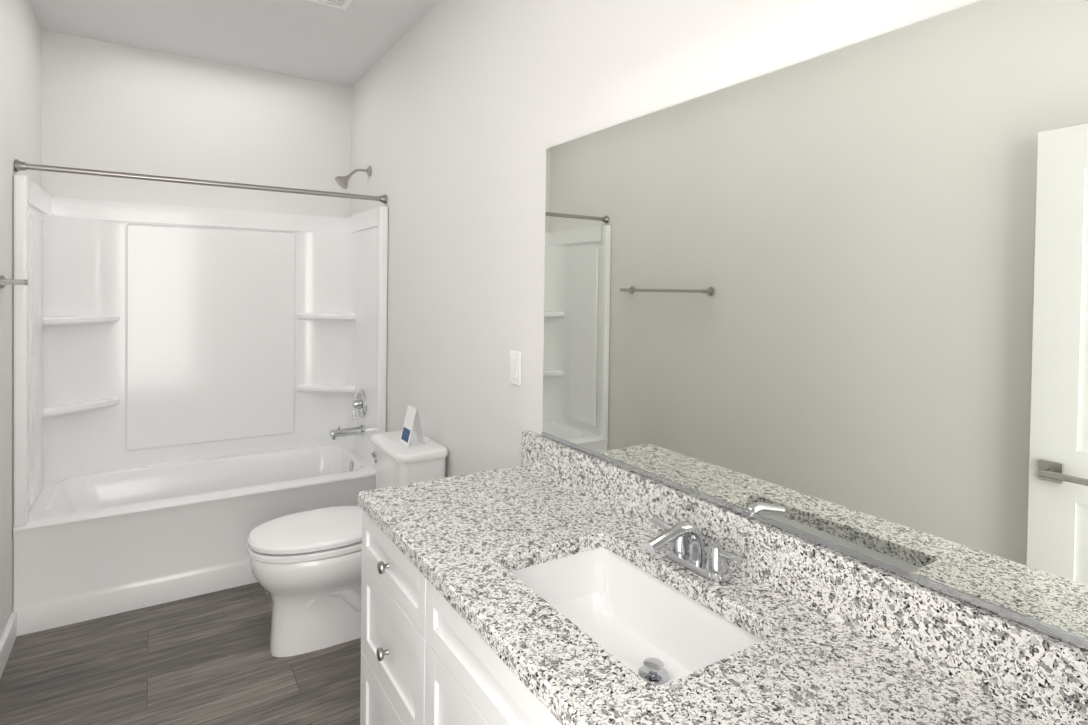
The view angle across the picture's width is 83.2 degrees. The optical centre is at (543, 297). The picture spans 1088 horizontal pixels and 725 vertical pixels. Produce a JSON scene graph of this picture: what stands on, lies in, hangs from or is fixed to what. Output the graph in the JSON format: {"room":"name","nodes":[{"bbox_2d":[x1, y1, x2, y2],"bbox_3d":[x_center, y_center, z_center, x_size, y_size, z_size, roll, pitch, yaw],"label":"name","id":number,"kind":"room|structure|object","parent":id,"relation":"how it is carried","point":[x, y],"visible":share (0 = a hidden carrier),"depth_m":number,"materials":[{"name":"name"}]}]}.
{"room":"bathroom","nodes":[
{"label":"bathroom","id":0,"kind":"room"},
{"bbox_2d":[0,0,41,638],"bbox_3d":[-1.487,0.045,1.362,0.100,2.676,4.193,0,1,-33],"label":"wall","id":1,"kind":"structure","parent":0,"point":[20,82],"depth_m":2.40,"materials":[{"name":"paint"}]},
{"bbox_2d":[0,611,16,678],"bbox_3d":[-1.500,1.329,1.483,0.014,0.105,2.298,0,1,-33],"label":"baseboard","id":2,"kind":"structure","parent":1,"relation":"attached to","point":[8,637],"depth_m":2.32,"materials":[{"name":"white wood"}]},
{"bbox_2d":[0,275,28,288],"bbox_3d":[-1.784,-0.051,1.998,0.076,0.048,0.718,0,1,-33],"label":"towel rail","id":3,"kind":"object","parent":1,"relation":"attached to","point":[4,281],"visible":1,"depth_m":2.17,"materials":[{"name":"silver metal"}]},
{"bbox_2d":[15,159,386,203],"bbox_3d":[-1.491,-0.531,2.881,1.518,0.052,0.052,0,1,-33],"label":"shower rail","id":4,"kind":"object","parent":1,"relation":"attached to","point":[21,166],"visible":0.98,"depth_m":2.78,"materials":[{"name":"silver metal"}]},
{"bbox_2d":[0,582,360,724],"bbox_3d":[-0.821,1.415,1.820,1.724,0.060,4.193,0,1,-33],"label":"floor","id":5,"kind":"structure","parent":0,"point":[206,659],"depth_m":2.24,"materials":[{"name":"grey wood"}]},
{"bbox_2d":[13,175,387,635],"bbox_3d":[-1.676,0.429,3.166,1.520,1.845,0.760,0,1,-33],"label":"bathtub","id":6,"kind":"object","parent":5,"relation":"on","point":[189,383],"visible":0.83,"depth_m":3.24,"materials":[{"name":"white plastic"}]},
{"bbox_2d":[330,389,365,439],"bbox_3d":[-1.123,0.662,3.490,0.176,0.269,0.164,0,1,-33],"label":"tub faucet","id":7,"kind":"object","parent":6,"relation":"attached to","point":[359,403],"visible":0.98,"depth_m":3.49,"materials":[{"name":"silver metal"}]},
{"bbox_2d":[247,430,447,656],"bbox_3d":[-0.834,0.996,2.559,0.741,0.754,0.495,0,1,-33],"label":"toilet","id":8,"kind":"object","parent":5,"relation":"on","point":[306,566],"visible":0.54,"depth_m":2.38,"materials":[{"name":"white ceramic"}]},
{"bbox_2d":[400,405,425,446],"bbox_3d":[-0.559,0.543,2.617,0.082,0.155,0.100,0,1,-33],"label":"tent card","id":9,"kind":"object","parent":8,"relation":"on","point":[412,416],"visible":1,"depth_m":2.61,"materials":[{"name":"white paper"}]},
{"bbox_2d":[360,510,560,724],"bbox_3d":[0.176,1.008,1.132,0.580,0.804,1.772,0,1,-33],"label":"bathroom vanity","id":10,"kind":"object","parent":5,"relation":"on","point":[429,656],"visible":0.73,"depth_m":1.35,"materials":[{"name":"white paint"}]},
{"bbox_2d":[357,429,1087,724],"bbox_3d":[0.186,0.603,1.138,0.559,0.298,1.787,0,1,-33],"label":"countertop","id":11,"kind":"structure","parent":10,"relation":"on","point":[566,594],"depth_m":1.12,"materials":[{"name":"stone"}]},
{"bbox_2d":[646,515,742,582],"bbox_3d":[0.279,0.517,1.267,0.165,0.102,0.245,0,1,-33],"label":"faucet","id":12,"kind":"object","parent":11,"relation":"on","point":[711,567],"visible":1,"depth_m":1.26,"materials":[{"name":"silver metal"}]},
{"bbox_2d":[41,30,351,217],"bbox_3d":[-1.903,0.005,3.523,1.524,2.676,0.100,0,1,-33],"label":"wall","id":13,"kind":"structure","parent":0,"point":[110,106],"depth_m":3.39,"materials":[{"name":"paint"}]},
{"bbox_2d":[29,0,439,86],"bbox_3d":[-0.783,-1.321,1.777,1.724,0.060,4.193,0,1,-33],"label":"ceiling","id":14,"kind":"structure","parent":0,"point":[353,43],"depth_m":3.01,"materials":[{"name":"paint"}]},
{"bbox_2d":[308,0,351,9],"bbox_3d":[-0.922,-1.297,2.613,0.200,0.014,0.200,0,1,-33],"label":"ceiling vent","id":15,"kind":"object","parent":14,"relation":"in","point":[342,4],"visible":0.94,"depth_m":2.69,"materials":[{"name":"white plastic"}]},
{"bbox_2d":[350,0,981,477],"bbox_3d":[-0.118,0.050,2.235,0.100,2.676,4.193,0,1,-33],"label":"wall","id":16,"kind":"structure","parent":0,"point":[466,114],"depth_m":2.22,"materials":[{"name":"paint"}]},
{"bbox_2d":[335,166,370,188],"bbox_3d":[-1.087,-0.686,3.480,0.193,0.148,0.086,0,1,-33],"label":"shower head","id":17,"kind":"object","parent":16,"relation":"attached to","point":[342,181],"visible":1,"depth_m":3.46},
{"bbox_2d":[510,350,520,385],"bbox_3d":[-0.100,0.240,2.100,0.010,0.115,0.070,0,1,-33],"label":"light switch","id":18,"kind":"object","parent":16,"relation":"attached to","point":[515,367],"visible":1,"depth_m":2.09,"materials":[{"name":"white plastic"}]},
{"bbox_2d":[542,0,1087,650],"bbox_3d":[0.455,0.001,1.232,0.009,0.908,1.682,0,1,-33],"label":"mirror","id":19,"kind":"object","parent":16,"relation":"attached to","point":[836,300],"visible":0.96,"depth_m":1.06,"materials":[{"name":"clear glass"}]}
]}

